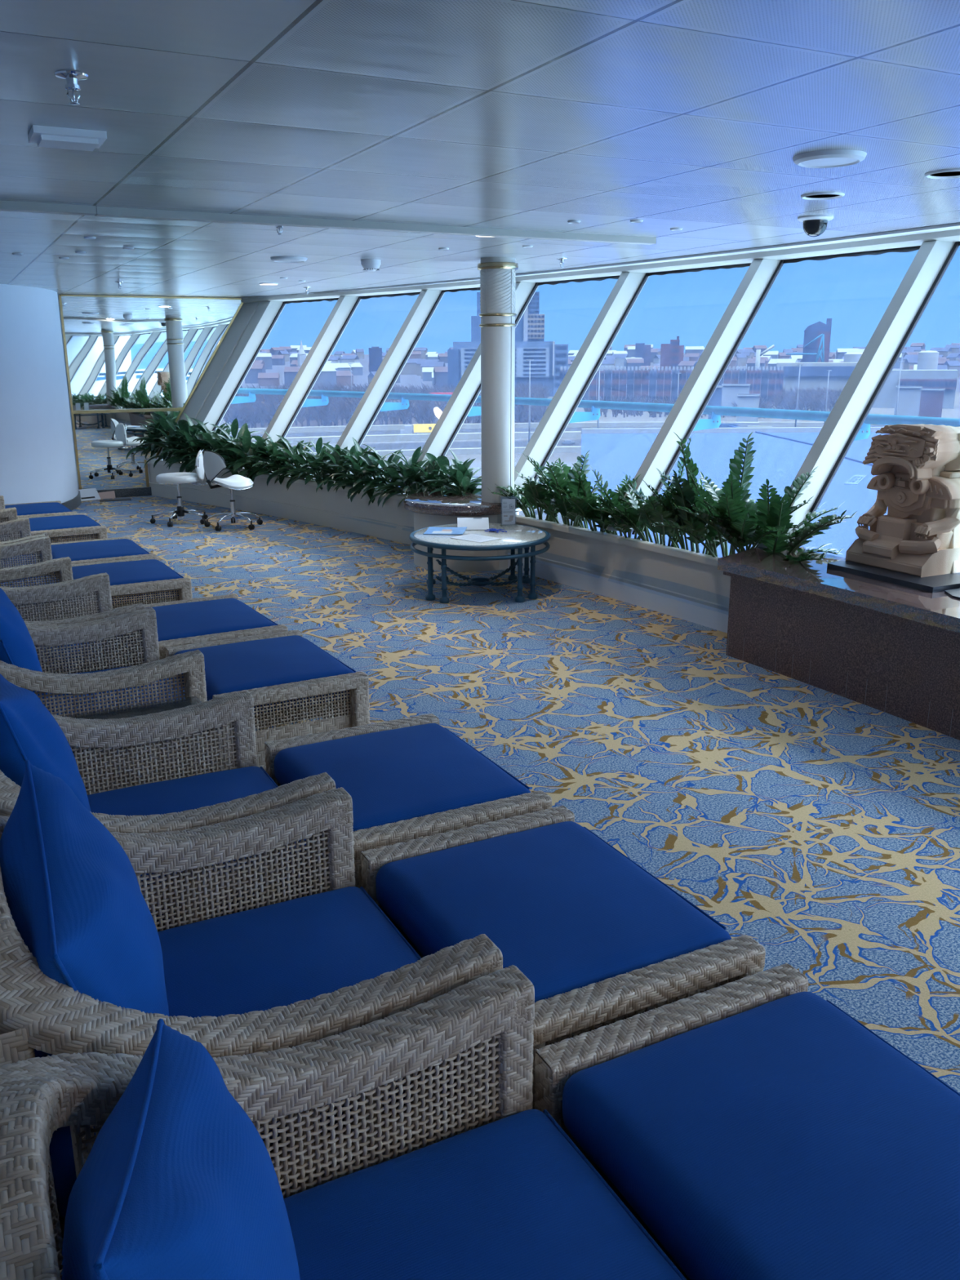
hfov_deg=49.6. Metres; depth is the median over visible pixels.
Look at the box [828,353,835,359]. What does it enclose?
house
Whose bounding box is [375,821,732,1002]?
cushion
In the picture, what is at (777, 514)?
leaf plant
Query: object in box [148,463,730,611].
planter
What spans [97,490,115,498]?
leaflet
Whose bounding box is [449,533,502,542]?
paper form
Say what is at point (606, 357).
house
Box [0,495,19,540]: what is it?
wicker lounge chair
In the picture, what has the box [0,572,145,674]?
wicker lounge chair
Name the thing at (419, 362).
house
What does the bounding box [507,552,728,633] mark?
wall
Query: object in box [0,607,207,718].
wicker lounge chair
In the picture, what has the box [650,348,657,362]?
house
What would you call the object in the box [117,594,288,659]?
wicker ottoman
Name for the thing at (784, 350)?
house
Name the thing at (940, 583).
plinth
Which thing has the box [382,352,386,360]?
house
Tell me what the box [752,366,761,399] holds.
house
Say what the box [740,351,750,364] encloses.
house
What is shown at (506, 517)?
picture
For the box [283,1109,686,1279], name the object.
seat cushion
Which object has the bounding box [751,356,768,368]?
house
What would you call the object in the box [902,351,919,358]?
house
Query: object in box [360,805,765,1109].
wicker ottoman
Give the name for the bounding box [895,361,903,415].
light pole
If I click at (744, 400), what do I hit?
shed
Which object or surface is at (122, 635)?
seat cushion
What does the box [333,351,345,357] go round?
house
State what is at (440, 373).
house
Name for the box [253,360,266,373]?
house
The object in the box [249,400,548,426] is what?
embankment
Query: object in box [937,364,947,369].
house
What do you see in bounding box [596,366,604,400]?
house
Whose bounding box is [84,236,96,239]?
recessed light
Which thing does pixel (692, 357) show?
house
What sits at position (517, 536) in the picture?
coffee table
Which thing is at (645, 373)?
house
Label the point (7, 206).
channel
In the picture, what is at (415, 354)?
house
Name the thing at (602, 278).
window
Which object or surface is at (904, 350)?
house
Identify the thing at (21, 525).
wicker lounge chair
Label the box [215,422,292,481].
plant
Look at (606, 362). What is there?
house
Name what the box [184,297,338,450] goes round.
window frame
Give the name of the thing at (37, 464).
wall
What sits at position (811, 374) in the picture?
warehouse
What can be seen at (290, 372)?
house
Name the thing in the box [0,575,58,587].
seat cushion
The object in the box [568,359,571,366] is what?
house
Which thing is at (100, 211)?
ceiling beam
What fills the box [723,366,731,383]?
house
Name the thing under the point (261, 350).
house
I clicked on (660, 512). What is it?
leaf plant
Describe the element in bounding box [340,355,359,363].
house
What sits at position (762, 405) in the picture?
bare woods
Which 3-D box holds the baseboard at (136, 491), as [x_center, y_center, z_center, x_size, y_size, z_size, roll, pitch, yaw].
[-4.244,-1.713,12.113,0.827,0.100,0.050,-8,17,-26]
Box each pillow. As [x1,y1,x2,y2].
[0,587,44,698]
[0,673,91,812]
[0,760,168,1056]
[60,1018,300,1279]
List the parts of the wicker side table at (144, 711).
panel, leg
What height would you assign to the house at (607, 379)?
22.734 m
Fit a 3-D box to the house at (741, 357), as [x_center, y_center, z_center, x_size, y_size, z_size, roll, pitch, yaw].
[420.572,-452.345,1677.638,15.123,19.658,21.517,-1,15,-3]
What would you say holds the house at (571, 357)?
on the hillside
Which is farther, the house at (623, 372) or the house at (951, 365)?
the house at (951, 365)
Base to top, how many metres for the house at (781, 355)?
16.995 m
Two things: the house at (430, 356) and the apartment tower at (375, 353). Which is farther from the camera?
the house at (430, 356)
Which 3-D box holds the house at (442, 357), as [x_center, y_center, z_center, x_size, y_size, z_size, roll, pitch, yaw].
[-71.754,-563.394,2075.993,22.566,18.847,23.543,-3,16,-11]
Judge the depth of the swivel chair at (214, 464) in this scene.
9.73 m
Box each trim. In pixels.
[146,459,719,566]
[157,302,265,458]
[240,229,959,302]
[309,222,959,293]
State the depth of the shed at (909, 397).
452.46 m
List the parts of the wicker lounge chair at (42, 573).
leg, leg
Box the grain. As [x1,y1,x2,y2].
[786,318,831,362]
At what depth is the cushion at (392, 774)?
3.03 m
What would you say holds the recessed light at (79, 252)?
in the ceiling
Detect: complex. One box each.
[635,342,651,365]
[659,336,684,368]
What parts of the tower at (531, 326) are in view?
crown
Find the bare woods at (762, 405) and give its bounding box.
[581,391,774,417]
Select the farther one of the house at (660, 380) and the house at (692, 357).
the house at (692, 357)
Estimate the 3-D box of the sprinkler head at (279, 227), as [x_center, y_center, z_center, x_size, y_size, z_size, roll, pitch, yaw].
[-1.031,-2.120,5.342,0.080,0.066,0.080,-8,17,-26]
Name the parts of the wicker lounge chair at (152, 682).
leg, leg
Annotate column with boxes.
[477,257,518,569]
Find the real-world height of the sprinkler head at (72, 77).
0.066 m
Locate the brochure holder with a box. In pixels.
[502,498,515,524]
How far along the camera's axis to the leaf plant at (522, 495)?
7.54 m
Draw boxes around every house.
[244,364,265,383]
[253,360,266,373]
[255,352,272,368]
[257,373,279,386]
[259,349,270,352]
[270,346,284,355]
[271,355,284,364]
[277,351,289,361]
[279,346,291,358]
[283,366,300,386]
[288,353,307,366]
[290,345,306,351]
[290,360,297,366]
[296,346,311,353]
[311,365,337,388]
[324,363,337,370]
[328,356,340,363]
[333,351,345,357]
[335,363,350,370]
[336,370,353,386]
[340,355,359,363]
[341,353,355,355]
[347,362,363,375]
[355,348,364,359]
[368,371,376,385]
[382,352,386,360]
[395,373,400,382]
[400,358,422,374]
[408,351,421,358]
[413,347,427,359]
[416,359,439,375]
[420,361,445,378]
[422,367,434,381]
[425,351,437,359]
[427,353,438,359]
[431,372,434,386]
[433,366,448,387]
[437,353,448,363]
[559,366,567,386]
[568,350,578,355]
[568,355,575,361]
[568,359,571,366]
[582,386,589,399]
[589,372,596,399]
[596,359,613,373]
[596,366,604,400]
[604,355,615,366]
[604,366,612,401]
[605,350,616,355]
[611,366,619,399]
[612,351,627,355]
[612,353,629,368]
[618,366,626,400]
[623,344,635,352]
[623,357,642,368]
[626,358,644,368]
[626,366,634,402]
[627,346,635,357]
[633,366,641,399]
[640,365,659,377]
[640,366,648,403]
[648,366,657,401]
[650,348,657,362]
[653,355,660,364]
[656,366,664,399]
[663,366,671,400]
[671,366,679,404]
[677,360,696,370]
[678,366,686,395]
[683,356,688,360]
[684,346,703,355]
[684,353,700,361]
[686,366,693,381]
[718,374,724,385]
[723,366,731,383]
[727,356,737,368]
[731,366,738,383]
[733,349,755,358]
[734,353,746,366]
[738,366,746,383]
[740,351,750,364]
[746,358,765,377]
[746,366,754,393]
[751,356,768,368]
[752,345,767,352]
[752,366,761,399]
[760,366,768,402]
[762,351,778,359]
[767,358,798,379]
[767,366,776,404]
[775,366,783,395]
[777,352,792,359]
[782,349,792,352]
[789,355,802,361]
[791,347,803,352]
[796,344,803,347]
[796,348,803,351]
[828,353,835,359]
[828,359,844,362]
[835,348,858,359]
[847,349,864,352]
[853,346,866,349]
[893,353,902,368]
[901,348,913,361]
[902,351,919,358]
[902,354,918,369]
[903,358,918,369]
[905,346,921,351]
[910,342,925,349]
[929,347,951,359]
[937,359,949,364]
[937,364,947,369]
[943,360,959,377]
[945,344,959,353]
[946,353,959,362]
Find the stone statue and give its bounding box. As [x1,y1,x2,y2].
[845,423,959,577]
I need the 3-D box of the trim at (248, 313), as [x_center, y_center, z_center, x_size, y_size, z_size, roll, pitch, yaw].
[-3.049,-3.030,12.148,1.488,1.770,0.430,-8,17,-26]
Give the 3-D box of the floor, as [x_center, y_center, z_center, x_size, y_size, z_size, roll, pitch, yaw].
[-0.425,0.544,4.000,6.030,0.001,19.400,-8,17,-26]
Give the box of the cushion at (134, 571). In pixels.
[71,559,183,604]
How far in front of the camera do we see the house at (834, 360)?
1198.65 m
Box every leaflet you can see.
[78,488,101,501]
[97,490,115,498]
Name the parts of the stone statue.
arm, arm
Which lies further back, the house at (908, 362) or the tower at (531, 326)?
the house at (908, 362)
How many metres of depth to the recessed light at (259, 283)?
9.89 m
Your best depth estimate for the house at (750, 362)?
1191.21 m
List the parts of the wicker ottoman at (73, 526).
rail, rail, leg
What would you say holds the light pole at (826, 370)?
on the ground
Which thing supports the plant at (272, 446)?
on the soil
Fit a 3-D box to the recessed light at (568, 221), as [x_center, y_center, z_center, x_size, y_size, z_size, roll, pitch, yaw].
[0.488,-2.171,5.393,0.068,0.009,0.068,-8,17,-26]
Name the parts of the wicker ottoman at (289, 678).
leg, leg, rail, rail, panel, leg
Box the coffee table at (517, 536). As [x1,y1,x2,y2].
[408,523,551,603]
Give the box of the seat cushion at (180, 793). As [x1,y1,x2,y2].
[87,766,308,921]
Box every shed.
[707,385,723,418]
[721,383,750,416]
[736,393,759,422]
[893,386,922,416]
[918,387,945,417]
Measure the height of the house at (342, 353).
19.440 m
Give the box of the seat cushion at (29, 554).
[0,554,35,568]
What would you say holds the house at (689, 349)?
on the hillside
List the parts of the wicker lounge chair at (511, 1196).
leg, leg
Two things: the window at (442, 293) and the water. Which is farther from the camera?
the water
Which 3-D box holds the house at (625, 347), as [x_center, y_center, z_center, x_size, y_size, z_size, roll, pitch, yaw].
[404.829,-780.575,2800.525,29.874,30.586,27.899,5,16,17]
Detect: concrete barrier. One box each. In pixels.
[224,422,884,434]
[251,431,581,444]
[310,446,581,456]
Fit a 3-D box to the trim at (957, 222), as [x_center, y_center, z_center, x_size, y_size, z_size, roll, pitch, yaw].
[2.249,-1.949,4.481,1.571,0.031,18.940,-8,17,-26]
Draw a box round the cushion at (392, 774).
[274,723,531,831]
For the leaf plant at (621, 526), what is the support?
on the soil
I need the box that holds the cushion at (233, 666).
[174,635,355,714]
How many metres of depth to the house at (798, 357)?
1320.16 m
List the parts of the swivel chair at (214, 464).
backrest, trim, arm, arm, seat, seat trim, gas post, arm, arm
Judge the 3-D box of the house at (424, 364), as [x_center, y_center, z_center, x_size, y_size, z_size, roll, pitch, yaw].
[-54.130,-310.514,1196.004,26.368,19.028,18.450,2,15,7]
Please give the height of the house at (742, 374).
22.113 m
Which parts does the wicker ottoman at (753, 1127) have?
leg, rail, leg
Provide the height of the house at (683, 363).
15.909 m
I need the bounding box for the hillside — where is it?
[240,351,959,391]
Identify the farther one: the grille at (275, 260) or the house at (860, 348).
the house at (860, 348)
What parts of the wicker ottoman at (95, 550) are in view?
rail, rail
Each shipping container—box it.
[718,423,737,427]
[747,426,772,427]
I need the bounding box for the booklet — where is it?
[99,497,131,502]
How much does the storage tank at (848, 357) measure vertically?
30.643 m
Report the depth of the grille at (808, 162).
3.66 m
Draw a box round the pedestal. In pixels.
[717,546,959,740]
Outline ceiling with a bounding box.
[0,0,959,297]
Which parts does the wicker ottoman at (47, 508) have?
rail, rail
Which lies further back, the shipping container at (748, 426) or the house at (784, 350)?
the house at (784, 350)
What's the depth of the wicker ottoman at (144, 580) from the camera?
5.70 m
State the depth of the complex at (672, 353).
1424.30 m
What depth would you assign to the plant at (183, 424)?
11.71 m
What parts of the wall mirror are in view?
frame, frame, frame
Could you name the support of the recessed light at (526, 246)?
in the ceiling
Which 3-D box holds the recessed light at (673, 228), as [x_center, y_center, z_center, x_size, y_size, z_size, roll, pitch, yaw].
[1.084,-2.267,5.731,0.068,0.009,0.068,-8,17,-26]
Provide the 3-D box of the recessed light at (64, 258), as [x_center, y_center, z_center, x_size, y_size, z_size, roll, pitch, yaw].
[-2.892,-2.656,7.223,0.068,0.009,0.068,-8,17,-26]
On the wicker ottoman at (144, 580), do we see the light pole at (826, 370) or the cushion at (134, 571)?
the cushion at (134, 571)
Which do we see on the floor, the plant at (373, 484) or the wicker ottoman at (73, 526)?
the wicker ottoman at (73, 526)
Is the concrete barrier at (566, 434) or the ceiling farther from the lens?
the concrete barrier at (566, 434)
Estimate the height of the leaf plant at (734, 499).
0.808 m
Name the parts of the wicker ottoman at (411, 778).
leg, rail, leg, rail, leg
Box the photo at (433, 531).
[431,530,452,533]
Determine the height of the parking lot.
0.001 m
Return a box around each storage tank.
[843,352,862,362]
[916,350,938,369]
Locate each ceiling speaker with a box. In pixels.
[270,256,307,262]
[792,149,866,168]
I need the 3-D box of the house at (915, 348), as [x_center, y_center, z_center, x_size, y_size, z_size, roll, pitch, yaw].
[871.748,-577.689,2091.064,27.621,24.808,24.576,3,16,13]
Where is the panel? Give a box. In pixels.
[14,595,84,621]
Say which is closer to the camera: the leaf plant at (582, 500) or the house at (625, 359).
the leaf plant at (582, 500)
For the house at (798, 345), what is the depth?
2700.20 m
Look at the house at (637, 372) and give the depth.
614.68 m
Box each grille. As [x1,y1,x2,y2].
[275,260,302,262]
[800,157,857,166]
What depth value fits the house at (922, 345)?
2543.43 m
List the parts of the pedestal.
moulding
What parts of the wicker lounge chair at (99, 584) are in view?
arm and rail, leg, leg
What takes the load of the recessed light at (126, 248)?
in the ceiling
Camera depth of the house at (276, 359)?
1927.87 m
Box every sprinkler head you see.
[53,71,88,105]
[115,281,124,288]
[275,225,283,235]
[556,257,567,268]
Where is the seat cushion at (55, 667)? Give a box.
[42,665,185,718]
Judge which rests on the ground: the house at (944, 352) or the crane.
the crane
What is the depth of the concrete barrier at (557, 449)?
321.79 m
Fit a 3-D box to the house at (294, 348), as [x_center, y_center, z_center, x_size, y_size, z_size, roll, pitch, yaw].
[-492.761,-784.039,2823.334,44.123,32.884,28.098,-1,15,-2]
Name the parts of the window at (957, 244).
bracket plate, bracket plate, bracket plate, bracket plate, bracket plate, outer handrail, bracket plate, bracket plate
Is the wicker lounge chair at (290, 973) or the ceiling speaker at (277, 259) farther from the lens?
the ceiling speaker at (277, 259)
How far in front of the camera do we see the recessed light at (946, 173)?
4.02 m
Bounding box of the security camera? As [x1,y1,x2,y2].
[797,214,833,236]
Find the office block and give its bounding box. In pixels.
[447,341,568,396]
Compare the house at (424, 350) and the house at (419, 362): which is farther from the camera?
the house at (424, 350)
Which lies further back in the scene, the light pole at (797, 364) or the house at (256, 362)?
the house at (256, 362)
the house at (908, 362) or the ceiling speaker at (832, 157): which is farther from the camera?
the house at (908, 362)
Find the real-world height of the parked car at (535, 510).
1.250 m
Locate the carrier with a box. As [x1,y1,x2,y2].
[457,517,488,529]
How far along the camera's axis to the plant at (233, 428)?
10.90 m
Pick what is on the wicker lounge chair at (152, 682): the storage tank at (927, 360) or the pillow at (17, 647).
the pillow at (17, 647)
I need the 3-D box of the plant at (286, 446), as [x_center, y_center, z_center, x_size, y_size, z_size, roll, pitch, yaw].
[-1.860,-1.788,10.359,0.766,0.515,0.631,12,20,38]
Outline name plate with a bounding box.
[944,588,959,599]
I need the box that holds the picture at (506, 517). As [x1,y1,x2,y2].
[503,515,513,521]
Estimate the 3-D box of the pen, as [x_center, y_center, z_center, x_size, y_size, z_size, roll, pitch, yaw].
[0.110,-0.757,7.151,0.160,0.018,0.132,1,15,6]
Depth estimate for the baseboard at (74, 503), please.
11.19 m
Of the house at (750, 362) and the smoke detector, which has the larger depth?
the house at (750, 362)
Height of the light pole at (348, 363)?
25.728 m
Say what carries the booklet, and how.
on the floor
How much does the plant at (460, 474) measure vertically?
0.563 m
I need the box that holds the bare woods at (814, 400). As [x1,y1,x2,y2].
[770,385,844,411]
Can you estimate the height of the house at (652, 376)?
22.517 m
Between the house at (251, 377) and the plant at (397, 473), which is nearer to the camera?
the plant at (397, 473)
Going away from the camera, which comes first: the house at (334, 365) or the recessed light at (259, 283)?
the recessed light at (259, 283)
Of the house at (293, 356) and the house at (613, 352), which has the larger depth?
the house at (613, 352)
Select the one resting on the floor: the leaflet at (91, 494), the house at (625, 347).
the leaflet at (91, 494)
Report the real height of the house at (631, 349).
29.270 m
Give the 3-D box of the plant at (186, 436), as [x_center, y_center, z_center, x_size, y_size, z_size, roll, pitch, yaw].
[-3.144,-2.176,11.562,0.843,0.701,0.916,-8,17,-26]
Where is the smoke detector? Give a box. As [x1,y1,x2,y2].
[360,258,381,271]
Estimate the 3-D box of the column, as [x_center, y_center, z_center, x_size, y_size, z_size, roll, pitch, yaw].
[0.133,-1.655,7.756,0.295,2.250,0.295,-9,18,-29]
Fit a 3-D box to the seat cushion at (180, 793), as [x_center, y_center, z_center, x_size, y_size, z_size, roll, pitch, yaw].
[-0.873,0.549,2.789,0.772,0.133,0.657,-8,17,-26]
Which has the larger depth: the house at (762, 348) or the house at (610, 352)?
the house at (762, 348)
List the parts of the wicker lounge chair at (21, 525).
arm and rail, leg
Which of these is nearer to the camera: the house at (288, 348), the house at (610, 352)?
the house at (610, 352)
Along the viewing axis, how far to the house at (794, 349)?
2655.75 m
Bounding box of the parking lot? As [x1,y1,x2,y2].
[304,462,576,525]
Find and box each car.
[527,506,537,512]
[561,440,574,444]
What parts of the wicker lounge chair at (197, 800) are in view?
arm and rail, leg, leg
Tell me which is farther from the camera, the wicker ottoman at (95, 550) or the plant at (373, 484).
the plant at (373, 484)
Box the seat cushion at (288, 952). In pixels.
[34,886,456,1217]
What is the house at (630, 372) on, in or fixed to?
on the ground
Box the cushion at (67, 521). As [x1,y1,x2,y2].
[28,514,101,542]
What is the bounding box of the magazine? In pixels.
[422,526,466,534]
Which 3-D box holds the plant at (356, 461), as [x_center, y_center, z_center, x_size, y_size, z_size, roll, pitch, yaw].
[-1.063,-1.563,9.493,0.677,0.563,0.736,-4,16,-12]
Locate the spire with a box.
[297,341,306,366]
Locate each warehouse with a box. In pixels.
[774,362,857,392]
[871,369,957,408]
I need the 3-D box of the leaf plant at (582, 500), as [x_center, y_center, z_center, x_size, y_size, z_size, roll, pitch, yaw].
[0.767,-0.948,7.087,0.554,0.526,1.010,-4,16,-12]
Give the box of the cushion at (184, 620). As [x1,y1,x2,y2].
[146,598,278,641]
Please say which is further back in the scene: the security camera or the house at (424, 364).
the house at (424, 364)
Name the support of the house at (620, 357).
on the hillside
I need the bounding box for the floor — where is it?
[71,495,959,1191]
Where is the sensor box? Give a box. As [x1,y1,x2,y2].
[27,124,106,151]
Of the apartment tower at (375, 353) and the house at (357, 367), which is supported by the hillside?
the house at (357, 367)
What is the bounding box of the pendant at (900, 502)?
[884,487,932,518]
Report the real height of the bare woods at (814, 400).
11.887 m
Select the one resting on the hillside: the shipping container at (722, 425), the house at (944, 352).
the house at (944, 352)
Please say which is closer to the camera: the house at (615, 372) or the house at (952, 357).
the house at (615, 372)
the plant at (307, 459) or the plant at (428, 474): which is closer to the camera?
the plant at (428, 474)
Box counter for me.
[403,489,521,572]
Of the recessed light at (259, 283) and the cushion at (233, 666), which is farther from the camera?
the recessed light at (259, 283)
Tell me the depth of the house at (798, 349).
2358.90 m
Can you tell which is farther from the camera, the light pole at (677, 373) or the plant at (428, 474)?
the light pole at (677, 373)
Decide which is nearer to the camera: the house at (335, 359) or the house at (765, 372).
the house at (765, 372)
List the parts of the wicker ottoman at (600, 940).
leg, rail, leg, leg, rail, leg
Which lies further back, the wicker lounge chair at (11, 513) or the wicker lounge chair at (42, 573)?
the wicker lounge chair at (11, 513)
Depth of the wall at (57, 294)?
11.73 m
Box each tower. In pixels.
[368,346,382,372]
[471,291,544,342]
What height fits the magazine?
0.021 m
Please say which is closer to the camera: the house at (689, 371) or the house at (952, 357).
the house at (689, 371)
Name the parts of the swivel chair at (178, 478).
arm, arm, seat, gas post, arm, arm, backrest, trim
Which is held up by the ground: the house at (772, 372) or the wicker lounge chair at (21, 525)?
the house at (772, 372)
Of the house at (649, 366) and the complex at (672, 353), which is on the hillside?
the house at (649, 366)
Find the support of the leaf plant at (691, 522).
on the soil
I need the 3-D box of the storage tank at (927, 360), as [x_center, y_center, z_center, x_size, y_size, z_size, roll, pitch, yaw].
[384.571,-232.617,893.410,16.138,31.786,16.138,-8,17,-26]
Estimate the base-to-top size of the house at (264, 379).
12.584 m
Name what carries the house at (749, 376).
on the ground
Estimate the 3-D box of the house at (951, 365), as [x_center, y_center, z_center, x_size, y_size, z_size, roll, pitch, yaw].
[521.656,-300.062,1148.177,13.202,17.161,18.784,0,15,2]
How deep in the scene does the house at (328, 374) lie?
960.21 m
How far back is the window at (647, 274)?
8.00 m
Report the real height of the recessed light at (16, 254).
0.009 m
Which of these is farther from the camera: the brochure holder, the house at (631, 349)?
the house at (631, 349)
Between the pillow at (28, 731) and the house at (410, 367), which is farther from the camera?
the house at (410, 367)
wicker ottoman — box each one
[4,501,77,517]
[6,512,107,552]
[50,536,156,576]
[57,555,192,614]
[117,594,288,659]
[164,629,370,770]
[264,713,551,888]
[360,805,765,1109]
[533,963,959,1279]
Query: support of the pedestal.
on the floor
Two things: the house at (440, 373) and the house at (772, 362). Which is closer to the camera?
the house at (440, 373)
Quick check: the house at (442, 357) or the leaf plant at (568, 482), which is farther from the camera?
the house at (442, 357)
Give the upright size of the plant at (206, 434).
0.641 m
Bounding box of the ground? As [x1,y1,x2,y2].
[180,390,959,527]
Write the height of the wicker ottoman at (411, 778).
0.426 m
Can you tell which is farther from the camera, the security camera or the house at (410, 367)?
the house at (410, 367)
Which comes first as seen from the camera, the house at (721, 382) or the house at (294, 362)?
the house at (721, 382)
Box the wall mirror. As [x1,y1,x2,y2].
[58,294,243,489]
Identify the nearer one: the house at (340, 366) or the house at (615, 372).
the house at (615, 372)
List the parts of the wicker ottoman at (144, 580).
leg, rail, rail, leg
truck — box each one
[400,423,435,434]
[430,392,453,395]
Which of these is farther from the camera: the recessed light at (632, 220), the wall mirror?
the wall mirror
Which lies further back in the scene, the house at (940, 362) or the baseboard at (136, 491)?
the house at (940, 362)
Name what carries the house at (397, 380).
on the hillside
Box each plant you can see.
[143,419,197,468]
[159,413,213,472]
[177,417,234,472]
[204,417,271,475]
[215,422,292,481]
[244,430,295,484]
[265,434,315,486]
[284,436,338,490]
[308,443,364,492]
[328,437,386,503]
[348,444,410,502]
[368,446,444,507]
[398,453,476,506]
[424,448,481,497]
[490,458,560,521]
[515,449,604,526]
[537,463,641,533]
[568,463,666,539]
[587,432,705,546]
[626,431,755,555]
[648,431,826,557]
[671,466,857,561]
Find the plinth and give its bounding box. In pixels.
[826,560,959,592]
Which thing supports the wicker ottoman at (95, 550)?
on the floor
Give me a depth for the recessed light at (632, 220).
5.36 m
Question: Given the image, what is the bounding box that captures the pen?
[484,528,506,532]
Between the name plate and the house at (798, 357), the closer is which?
the name plate
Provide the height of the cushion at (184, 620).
0.146 m
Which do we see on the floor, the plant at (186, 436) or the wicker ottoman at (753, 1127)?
the wicker ottoman at (753, 1127)
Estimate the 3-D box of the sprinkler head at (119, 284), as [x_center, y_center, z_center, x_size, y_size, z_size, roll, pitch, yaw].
[-3.323,-3.269,9.577,0.080,0.066,0.080,-8,17,-26]
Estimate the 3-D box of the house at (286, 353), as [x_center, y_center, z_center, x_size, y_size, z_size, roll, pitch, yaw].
[-437.237,-632.353,2312.895,17.664,22.962,25.133,-10,18,-31]
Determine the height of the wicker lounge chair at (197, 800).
0.749 m
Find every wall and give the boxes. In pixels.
[0,284,78,504]
[57,293,232,489]
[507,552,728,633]
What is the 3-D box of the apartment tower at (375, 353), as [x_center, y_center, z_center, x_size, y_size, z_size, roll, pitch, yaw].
[-145.367,-387.144,1447.485,18.332,41.944,11.249,-2,15,-5]
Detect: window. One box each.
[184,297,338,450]
[231,240,959,547]
[254,292,420,467]
[320,287,480,478]
[400,275,620,491]
[514,262,751,489]
[605,245,920,534]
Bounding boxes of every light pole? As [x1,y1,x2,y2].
[348,363,352,391]
[525,359,533,442]
[597,369,603,428]
[676,373,680,399]
[794,364,803,426]
[823,369,831,424]
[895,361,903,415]
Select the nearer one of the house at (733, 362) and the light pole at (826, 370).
the light pole at (826, 370)
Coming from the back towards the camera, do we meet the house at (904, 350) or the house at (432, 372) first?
the house at (904, 350)
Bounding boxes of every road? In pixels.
[229,426,662,438]
[302,440,581,452]
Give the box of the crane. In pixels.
[755,344,774,368]
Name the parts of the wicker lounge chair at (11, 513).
leg, arm and rail, leg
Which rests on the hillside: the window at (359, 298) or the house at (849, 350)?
the house at (849, 350)
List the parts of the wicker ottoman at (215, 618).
leg, rail, rail, leg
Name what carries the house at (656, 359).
on the hillside
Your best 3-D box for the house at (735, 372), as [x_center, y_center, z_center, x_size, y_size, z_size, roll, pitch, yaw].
[155.655,-155.637,634.959,4.226,22.145,12.050,3,16,13]
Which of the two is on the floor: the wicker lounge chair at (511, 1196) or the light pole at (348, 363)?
the wicker lounge chair at (511, 1196)
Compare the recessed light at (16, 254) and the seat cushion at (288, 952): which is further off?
the recessed light at (16, 254)
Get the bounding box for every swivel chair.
[150,448,208,526]
[203,449,262,531]
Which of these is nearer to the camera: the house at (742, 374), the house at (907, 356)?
the house at (742, 374)
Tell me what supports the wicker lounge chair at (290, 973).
on the floor
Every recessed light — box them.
[12,253,23,255]
[58,257,69,259]
[75,251,85,253]
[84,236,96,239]
[123,247,133,249]
[258,283,278,284]
[522,245,533,248]
[567,220,580,223]
[630,219,643,222]
[670,227,682,231]
[800,191,844,199]
[924,168,959,178]
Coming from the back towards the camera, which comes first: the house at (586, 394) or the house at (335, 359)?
the house at (335, 359)
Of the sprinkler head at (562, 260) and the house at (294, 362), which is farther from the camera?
the house at (294, 362)
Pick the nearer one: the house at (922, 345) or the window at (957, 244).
the window at (957, 244)
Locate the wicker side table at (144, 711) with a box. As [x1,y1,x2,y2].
[71,699,224,793]
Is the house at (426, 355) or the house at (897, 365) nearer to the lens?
the house at (897, 365)
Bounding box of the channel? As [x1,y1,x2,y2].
[0,200,96,215]
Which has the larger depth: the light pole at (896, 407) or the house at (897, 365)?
the house at (897, 365)
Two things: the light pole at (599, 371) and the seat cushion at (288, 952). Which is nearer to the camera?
the seat cushion at (288, 952)
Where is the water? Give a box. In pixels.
[580,425,888,557]
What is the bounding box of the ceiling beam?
[95,206,656,244]
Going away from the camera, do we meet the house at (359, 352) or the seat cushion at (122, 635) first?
the seat cushion at (122, 635)
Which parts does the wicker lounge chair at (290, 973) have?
leg, arm and rail, leg, panel, leg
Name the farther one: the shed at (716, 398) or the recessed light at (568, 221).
the shed at (716, 398)
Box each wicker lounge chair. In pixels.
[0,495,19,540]
[0,517,45,568]
[0,536,73,587]
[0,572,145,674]
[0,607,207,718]
[0,690,335,931]
[0,786,502,1243]
[0,964,686,1279]
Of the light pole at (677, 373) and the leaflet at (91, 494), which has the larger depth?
the light pole at (677, 373)
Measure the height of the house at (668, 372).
22.447 m
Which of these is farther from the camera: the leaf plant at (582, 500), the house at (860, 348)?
the house at (860, 348)
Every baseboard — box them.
[61,490,80,510]
[96,486,151,497]
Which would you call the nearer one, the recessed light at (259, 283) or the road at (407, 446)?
the recessed light at (259, 283)
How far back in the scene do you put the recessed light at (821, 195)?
4.55 m
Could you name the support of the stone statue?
on the pedestal
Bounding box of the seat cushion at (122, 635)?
[37,635,130,673]

